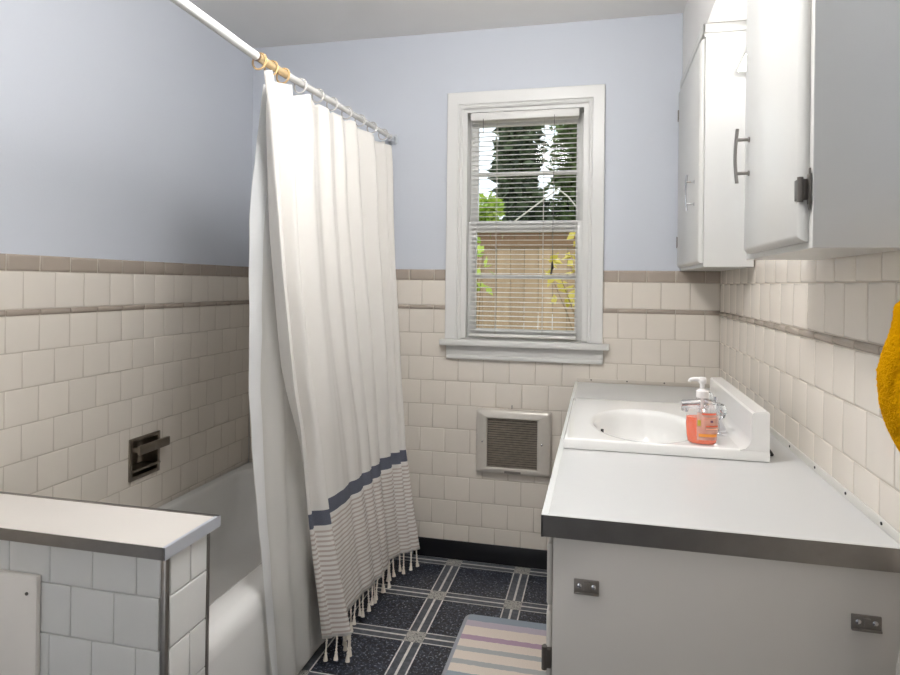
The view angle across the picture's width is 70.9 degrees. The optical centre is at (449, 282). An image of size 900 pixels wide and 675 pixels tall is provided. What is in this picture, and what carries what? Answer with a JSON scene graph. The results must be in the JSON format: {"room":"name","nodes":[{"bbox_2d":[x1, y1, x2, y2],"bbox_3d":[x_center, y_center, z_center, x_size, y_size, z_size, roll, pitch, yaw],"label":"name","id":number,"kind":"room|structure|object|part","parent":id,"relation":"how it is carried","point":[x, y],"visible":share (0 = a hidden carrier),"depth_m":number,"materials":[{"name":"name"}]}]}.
{"room":"bathroom","nodes":[
{"label":"bathroom","id":0,"kind":"room"},
{"bbox_2d":[0,491,220,674],"bbox_3d":[-0.933,0.860,1.420,0.809,0.690,0.186,1,0,13],"label":"wall","id":1,"kind":"structure","parent":0,"point":[87,587],"depth_m":1.31,"materials":[{"name":"grey tile"}]},
{"bbox_3d":[-1.035,0.881,1.359,0.360,0.546,0.012,1,0,13],"label":"access panel","id":2,"kind":"part","parent":1,"relation":"part of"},
{"bbox_2d":[0,0,253,507],"bbox_3d":[-1.472,0.030,1.060,0.110,2.336,4.085,1,0,13],"label":"wall","id":3,"kind":"structure","parent":0,"point":[126,126],"depth_m":2.20,"materials":[{"name":"blue paint"}]},
{"bbox_2d":[128,430,169,482],"bbox_3d":[-1.138,0.634,2.337,0.110,0.152,0.172,1,0,13],"label":"soap dish","id":4,"kind":"object","parent":3,"relation":"attached to","point":[144,450],"visible":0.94,"depth_m":2.35,"materials":[{"name":"silver metal"}]},
{"bbox_2d":[132,460,160,472],"bbox_3d":[-1.145,0.676,2.332,0.074,0.012,0.136,1,0,13],"label":"soap tray","id":5,"kind":"object","parent":4,"relation":"on","point":[138,466],"depth_m":2.37,"materials":[{"name":"silver metal"}]},
{"bbox_2d":[297,553,547,674],"bbox_3d":[-0.414,1.250,0.814,2.310,0.080,4.305,1,0,13],"label":"floor","id":6,"kind":"structure","parent":0,"point":[413,627],"depth_m":2.35,"materials":[{"name":"tile"}]},
{"bbox_2d":[158,462,319,674],"bbox_3d":[-0.781,1.033,2.222,0.726,0.352,1.479,1,0,13],"label":"bathtub","id":7,"kind":"object","parent":6,"relation":"on","point":[238,638],"visible":0.15,"depth_m":2.44,"materials":[{"name":"white ceramic"}]},
{"bbox_2d":[442,614,545,674],"bbox_3d":[0.158,1.212,1.913,0.377,0.012,0.737,1,0,13],"label":"bath mat","id":8,"kind":"object","parent":6,"relation":"on","point":[483,645],"visible":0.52,"depth_m":2.09,"materials":[{"name":"multicoloured fabric"}]},
{"bbox_2d":[541,537,899,674],"bbox_3d":[0.606,0.839,1.830,0.583,0.770,1.593,1,0,13],"label":"vanity cabinet","id":9,"kind":"object","parent":6,"relation":"on","point":[613,609],"visible":0.54,"depth_m":1.06,"materials":[{"name":"white paint"}]},
{"bbox_3d":[0.233,0.853,1.378,0.010,0.532,0.512,1,0,13],"label":"door","id":10,"kind":"part","parent":9,"relation":"part of","materials":[{"name":"white paint"}]},
{"bbox_3d":[0.237,0.522,1.379,0.010,0.110,0.512,1,0,13],"label":"drawer","id":11,"kind":"part","parent":9,"relation":"part of","materials":[{"name":"white paint"}]},
{"bbox_2d":[541,378,899,572],"bbox_3d":[0.622,0.426,1.829,0.568,0.056,1.603,1,0,13],"label":"countertop","id":12,"kind":"structure","parent":9,"relation":"on","point":[788,508],"depth_m":1.18,"materials":[{"name":"white laminate"}]},
{"bbox_2d":[563,377,769,461],"bbox_3d":[0.580,0.412,1.806,0.472,0.226,0.585,1,0,13],"label":"sink","id":13,"kind":"object","parent":12,"relation":"in","point":[593,424],"visible":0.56,"depth_m":1.69,"materials":[{"name":"ceramic"}]},
{"bbox_2d":[686,377,717,444],"bbox_3d":[0.613,0.309,1.538,0.075,0.160,0.048,1,0,13],"label":"soap bottle","id":14,"kind":"object","parent":13,"relation":"on","point":[700,429],"visible":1,"depth_m":1.52,"materials":[{"name":"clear plastic"}]},
{"bbox_2d":[681,391,727,435],"bbox_3d":[0.689,0.350,1.736,0.103,0.080,0.244,1,0,13],"label":"faucet","id":15,"kind":"object","parent":13,"relation":"on","point":[710,407],"visible":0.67,"depth_m":1.72,"materials":[{"name":"silver metal"}]},
{"bbox_3d":[0.687,0.350,1.737,0.100,0.063,0.034,1,0,13],"label":"spout","id":16,"kind":"part","parent":15,"relation":"part of","materials":[{"name":"silver metal"}]},
{"bbox_3d":[0.737,0.332,1.826,0.047,0.042,0.045,1,0,13],"label":"crystal knob","id":17,"kind":"part","parent":15,"relation":"part of","materials":[{"name":"clear plastic"}]},
{"bbox_3d":[0.691,0.331,1.635,0.047,0.042,0.045,1,0,13],"label":"crystal knob","id":18,"kind":"part","parent":15,"relation":"part of","materials":[{"name":"clear plastic"}]},
{"bbox_3d":[0.691,0.366,1.635,0.042,0.030,0.042,1,0,13],"label":"handle","id":19,"kind":"part","parent":15,"relation":"part of","materials":[{"name":"silver metal"}]},
{"bbox_3d":[0.713,0.385,1.730,0.052,0.012,0.244,1,0,13],"label":"plate","id":20,"kind":"part","parent":15,"relation":"part of","materials":[{"name":"silver metal"}]},
{"bbox_2d":[188,0,686,47],"bbox_3d":[-0.385,-1.165,0.818,2.310,0.080,4.305,1,0,13],"label":"ceiling","id":21,"kind":"structure","parent":0,"point":[258,23],"depth_m":2.64,"materials":[{"name":"paint"}]},
{"bbox_2d":[248,13,720,553],"bbox_3d":[0.081,0.052,2.847,2.310,2.336,0.130,1,0,13],"label":"wall","id":22,"kind":"structure","parent":0,"point":[661,321],"depth_m":2.75,"materials":[{"name":"blue paint"}]},
{"bbox_2d":[170,0,396,143],"bbox_3d":[-0.731,-0.652,0.888,0.047,0.067,4.084,1,0,13],"label":"shower rod","id":23,"kind":"object","parent":22,"relation":"attached to","point":[190,8],"visible":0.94,"depth_m":1.74,"materials":[{"name":"white metal"}]},
{"bbox_2d":[252,52,266,69],"bbox_3d":[-0.531,-0.619,1.765,0.047,0.053,0.014,1,0,13],"label":"curtain ring","id":24,"kind":"object","parent":23,"relation":"hanging from","point":[263,54],"visible":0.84,"depth_m":1.76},
{"bbox_2d":[264,60,278,75],"bbox_3d":[-0.516,-0.619,1.826,0.047,0.053,0.014,1,0,13],"label":"curtain ring","id":25,"kind":"object","parent":23,"relation":"hanging from","point":[274,61],"visible":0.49,"depth_m":1.82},
{"bbox_2d":[276,68,289,83],"bbox_3d":[-0.500,-0.620,1.894,0.047,0.053,0.014,1,0,13],"label":"curtain ring","id":26,"kind":"object","parent":23,"relation":"hanging from","point":[287,69],"visible":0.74,"depth_m":1.89,"materials":[{"name":"beige plastic"}]},
{"bbox_2d":[294,78,306,93],"bbox_3d":[-0.473,-0.624,2.001,0.047,0.053,0.014,1,0,13],"label":"curtain ring","id":27,"kind":"object","parent":23,"relation":"hanging from","point":[303,79],"visible":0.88,"depth_m":2.00,"materials":[{"name":"white plastic"}]},
{"bbox_2d":[311,88,323,102],"bbox_3d":[-0.443,-0.628,2.122,0.047,0.053,0.014,1,0,13],"label":"curtain ring","id":28,"kind":"object","parent":23,"relation":"hanging from","point":[317,88],"visible":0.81,"depth_m":2.12,"materials":[{"name":"white plastic"}]},
{"bbox_2d":[326,97,337,110],"bbox_3d":[-0.416,-0.632,2.234,0.047,0.053,0.014,1,0,13],"label":"curtain ring","id":29,"kind":"object","parent":23,"relation":"hanging from","point":[335,108],"visible":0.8,"depth_m":2.23,"materials":[{"name":"white plastic"}]},
{"bbox_2d":[249,84,324,674],"bbox_3d":[-0.406,0.276,2.257,0.128,1.785,1.070,1,0,13],"label":"curtain liner","id":30,"kind":"object","parent":29,"relation":"hanging from","point":[289,583],"visible":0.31,"depth_m":1.84,"materials":[{"name":"white plastic"}]},
{"bbox_2d":[264,70,419,662],"bbox_3d":[-0.323,0.292,2.261,0.219,1.813,1.101,1,0,13],"label":"shower curtain","id":31,"kind":"object","parent":29,"relation":"hanging from","point":[331,204],"visible":1,"depth_m":2.17,"materials":[{"name":"fabric"}]},
{"bbox_2d":[341,106,352,119],"bbox_3d":[-0.385,-0.635,2.360,0.047,0.053,0.014,1,0,13],"label":"curtain ring","id":32,"kind":"object","parent":23,"relation":"hanging from","point":[349,117],"visible":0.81,"depth_m":2.36,"materials":[{"name":"white plastic"}]},
{"bbox_2d":[354,114,365,126],"bbox_3d":[-0.354,-0.638,2.486,0.047,0.053,0.014,1,0,13],"label":"curtain ring","id":33,"kind":"object","parent":23,"relation":"hanging from","point":[359,114],"visible":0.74,"depth_m":2.48,"materials":[{"name":"white plastic"}]},
{"bbox_2d":[378,129,387,139],"bbox_3d":[-0.290,-0.645,2.744,0.047,0.053,0.014,1,0,13],"label":"curtain ring","id":34,"kind":"object","parent":23,"relation":"hanging from","point":[383,129],"visible":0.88,"depth_m":2.74,"materials":[{"name":"white plastic"}]},
{"bbox_2d":[413,536,546,569],"bbox_3d":[0.449,1.183,2.692,1.260,0.082,0.012,1,0,13],"label":"baseboard","id":35,"kind":"structure","parent":22,"relation":"attached to","point":[432,547],"depth_m":2.76,"materials":[{"name":"black plastic"}]},
{"bbox_2d":[476,408,551,477],"bbox_3d":[0.272,0.686,2.720,0.325,0.278,0.032,1,0,13],"label":"wall heater","id":36,"kind":"object","parent":22,"relation":"attached to","point":[508,441],"visible":1,"depth_m":2.72,"materials":[{"name":"metal"}]},
{"bbox_2d":[487,418,536,469],"bbox_3d":[0.267,0.691,2.720,0.214,0.209,0.009,1,0,13],"label":"grille","id":37,"kind":"object","parent":36,"relation":"attached to","point":[511,442],"depth_m":2.72,"materials":[{"name":"metal"}]},
{"bbox_2d":[439,84,608,364],"bbox_3d":[0.331,-0.249,2.779,0.723,1.172,0.192,1,0,13],"label":"window","id":38,"kind":"structure","parent":22,"relation":"in","point":[586,348],"depth_m":2.76,"materials":[{"name":"white paint"}]},
{"bbox_2d":[469,108,579,339],"bbox_3d":[0.317,-0.255,2.750,0.470,0.986,0.042,1,0,13],"label":"window blind","id":39,"kind":"object","parent":38,"relation":"attached to","point":[569,113],"visible":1,"depth_m":2.75,"materials":[{"name":"white plastic"}]},
{"bbox_3d":[0.204,-0.246,2.782,0.002,0.939,0.029,1,0,13],"label":"ladder cord","id":40,"kind":"part","parent":39,"relation":"part of","materials":[{"name":"white fabric"}]},
{"bbox_3d":[0.313,0.232,2.754,0.464,0.013,0.026,1,0,13],"label":"rail","id":41,"kind":"part","parent":39,"relation":"part of","materials":[{"name":"white plastic"}]},
{"bbox_3d":[0.403,-0.244,2.735,0.002,0.939,0.029,1,0,13],"label":"ladder cord","id":42,"kind":"part","parent":39,"relation":"part of","materials":[{"name":"white fabric"}]},
{"bbox_3d":[0.442,-0.406,2.705,0.005,0.630,0.002,1,0,40],"label":"pull cord","id":43,"kind":"part","parent":39,"relation":"part of","materials":[{"name":"white fabric"}]},
{"bbox_3d":[0.328,-0.014,2.794,0.503,0.515,0.030,1,0,13],"label":"sash","id":44,"kind":"part","parent":38,"relation":"part of","materials":[{"name":"white paint"}]},
{"bbox_3d":[0.342,-0.488,2.828,0.503,0.522,0.030,1,0,13],"label":"sash","id":45,"kind":"part","parent":38,"relation":"part of","materials":[{"name":"white paint"}]},
{"bbox_2d":[719,250,899,531],"bbox_3d":[0.669,0.055,0.553,0.110,2.336,4.085,1,0,13],"label":"wall","id":46,"kind":"structure","parent":0,"point":[804,340],"depth_m":1.36,"materials":[{"name":"beige tile"}]},
{"bbox_2d":[682,0,746,76],"bbox_3d":[0.560,-0.971,0.584,0.159,0.286,4.084,1,0,13],"label":"soffit","id":47,"kind":"object","parent":46,"relation":"attached to","point":[696,13],"depth_m":2.08,"materials":[{"name":"paint"}]},
{"bbox_2d":[676,20,753,270],"bbox_3d":[0.925,-0.435,2.278,0.196,0.771,0.596,1,0,13],"label":"upper cabinet","id":48,"kind":"object","parent":46,"relation":"attached to","point":[712,94],"visible":0.95,"depth_m":2.00,"materials":[{"name":"white paint"}]},
{"bbox_3d":[0.799,-0.301,2.109,0.031,0.121,0.012,1,0,13],"label":"handle","id":49,"kind":"part","parent":48,"relation":"part of","materials":[{"name":"silver metal"}]},
{"bbox_3d":[0.868,-0.421,2.295,0.015,0.718,0.562,1,0,13],"label":"door","id":50,"kind":"part","parent":48,"relation":"part of","materials":[{"name":"white paint"}]},
{"bbox_2d":[710,377,769,452],"bbox_3d":[0.778,0.348,1.757,0.064,0.094,0.580,1,0,13],"label":"backsplash","id":51,"kind":"structure","parent":46,"relation":"attached to","point":[747,424],"depth_m":1.57,"materials":[{"name":"ceramic"}]},
{"bbox_2d":[737,55,745,71],"bbox_3d":[0.858,-0.692,1.694,0.060,0.082,0.535,1,0,13],"label":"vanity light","id":52,"kind":"object","parent":46,"relation":"attached to","point":[742,67],"visible":0.16,"depth_m":1.92,"materials":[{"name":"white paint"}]},
{"bbox_2d":[733,0,899,259],"bbox_3d":[0.667,-0.439,1.189,0.196,0.773,0.453,1,0,13],"label":"upper cabinet","id":53,"kind":"object","parent":46,"relation":"attached to","point":[822,138],"visible":1,"depth_m":0.98,"materials":[{"name":"white paint"}]},
{"bbox_3d":[0.615,-0.268,1.335,0.031,0.116,0.012,1,0,13],"label":"handle","id":54,"kind":"part","parent":53,"relation":"part of","materials":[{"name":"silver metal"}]},
{"bbox_3d":[0.607,-0.435,1.190,0.015,0.742,0.396,1,0,13],"label":"door","id":55,"kind":"part","parent":53,"relation":"part of","materials":[{"name":"white paint"}]},
{"bbox_3d":[0.684,0.026,0.917,0.034,0.026,0.024,1,0,13],"label":"wall hook","id":56,"kind":"object","parent":46,"relation":"attached to","visible":0},
{"bbox_2d":[876,301,899,451],"bbox_3d":[0.666,0.147,0.924,0.068,0.244,0.147,1,0,13],"label":"hand towel","id":57,"kind":"object","parent":56,"relation":"hanging from","point":[888,368],"visible":1,"depth_m":0.92,"materials":[{"name":"yellow fabric"}]},
{"bbox_3d":[0.676,0.447,0.902,0.034,0.026,0.024,1,0,13],"label":"wall hook","id":58,"kind":"object","parent":46,"relation":"attached to","visible":0},
{"bbox_2d":[896,650,899,674],"bbox_3d":[0.662,0.678,0.903,0.054,0.454,0.121,1,0,13],"label":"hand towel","id":59,"kind":"object","parent":58,"relation":"hanging from","point":[898,660],"visible":1,"depth_m":0.93,"materials":[{"name":"beige fabric"}]},
{"label":"outside","id":60,"kind":"structure","parent":0,"visible":0},
{"bbox_3d":[2.152,1.765,13.527,26.000,0.100,20.665,1,0,13],"label":"ground","id":61,"kind":"structure","parent":60,"visible":0},
{"bbox_2d":[476,237,494,327],"bbox_3d":[0.206,0.656,4.942,0.270,2.041,0.277,1,0,28],"label":"shrub","id":62,"kind":"object","parent":61,"relation":"on","point":[478,238],"visible":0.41,"depth_m":4.98,"materials":[{"name":"green plant"}]},
{"bbox_2d":[479,191,506,238],"bbox_3d":[0.457,0.236,8.304,0.745,2.899,0.731,1,0,13],"label":"bush","id":63,"kind":"object","parent":61,"relation":"on","point":[499,211],"visible":0.1,"depth_m":8.18,"materials":[{"name":"green plant"}]},
{"bbox_2d":[486,125,561,268],"bbox_3d":[1.134,-0.947,9.601,1.158,5.286,1.114,1,0,13],"label":"tree","id":64,"kind":"object","parent":61,"relation":"on","point":[535,216],"visible":0.45,"depth_m":9.35,"materials":[{"name":"green plant"}]},
{"bbox_2d":[477,232,574,330],"bbox_3d":[0.836,0.560,6.410,8.688,2.248,0.155,1,0,13],"label":"fence","id":65,"kind":"object","parent":61,"relation":"on","point":[560,241],"visible":0.05,"depth_m":6.40,"materials":[{"name":"brown wood"}]},
{"bbox_3d":[0.844,-0.464,6.392,8.688,0.200,0.115,1,0,13],"label":"rail","id":66,"kind":"part","parent":65,"relation":"part of","materials":[{"name":"brown wood"}]},
{"bbox_2d":[496,269,566,329],"bbox_3d":[2.442,0.169,12.128,4.690,3.101,1.262,1,0,13],"label":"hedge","id":67,"kind":"object","parent":61,"relation":"on","point":[524,269],"visible":0.02,"depth_m":12.14,"materials":[{"name":"green plant"}]},
{"bbox_2d":[502,189,575,237],"bbox_3d":[0.946,0.187,8.743,3.989,3.018,0.375,1,0,12],"label":"pole","id":68,"kind":"object","parent":61,"relation":"on","point":[556,189],"visible":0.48,"depth_m":8.83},
{"bbox_2d":[544,232,574,330],"bbox_3d":[0.901,0.629,4.465,0.544,2.111,0.531,1,0,13],"label":"shrub","id":69,"kind":"object","parent":61,"relation":"on","point":[571,235],"visible":0.28,"depth_m":4.52,"materials":[{"name":"yellow plant"}]},
{"bbox_2d":[545,124,576,252],"bbox_3d":[2.134,-1.110,10.688,1.157,5.640,1.218,1,0,-39],"label":"tree","id":70,"kind":"object","parent":61,"relation":"on","point":[566,207],"visible":0.21,"depth_m":10.55,"materials":[{"name":"green plant"}]}
]}

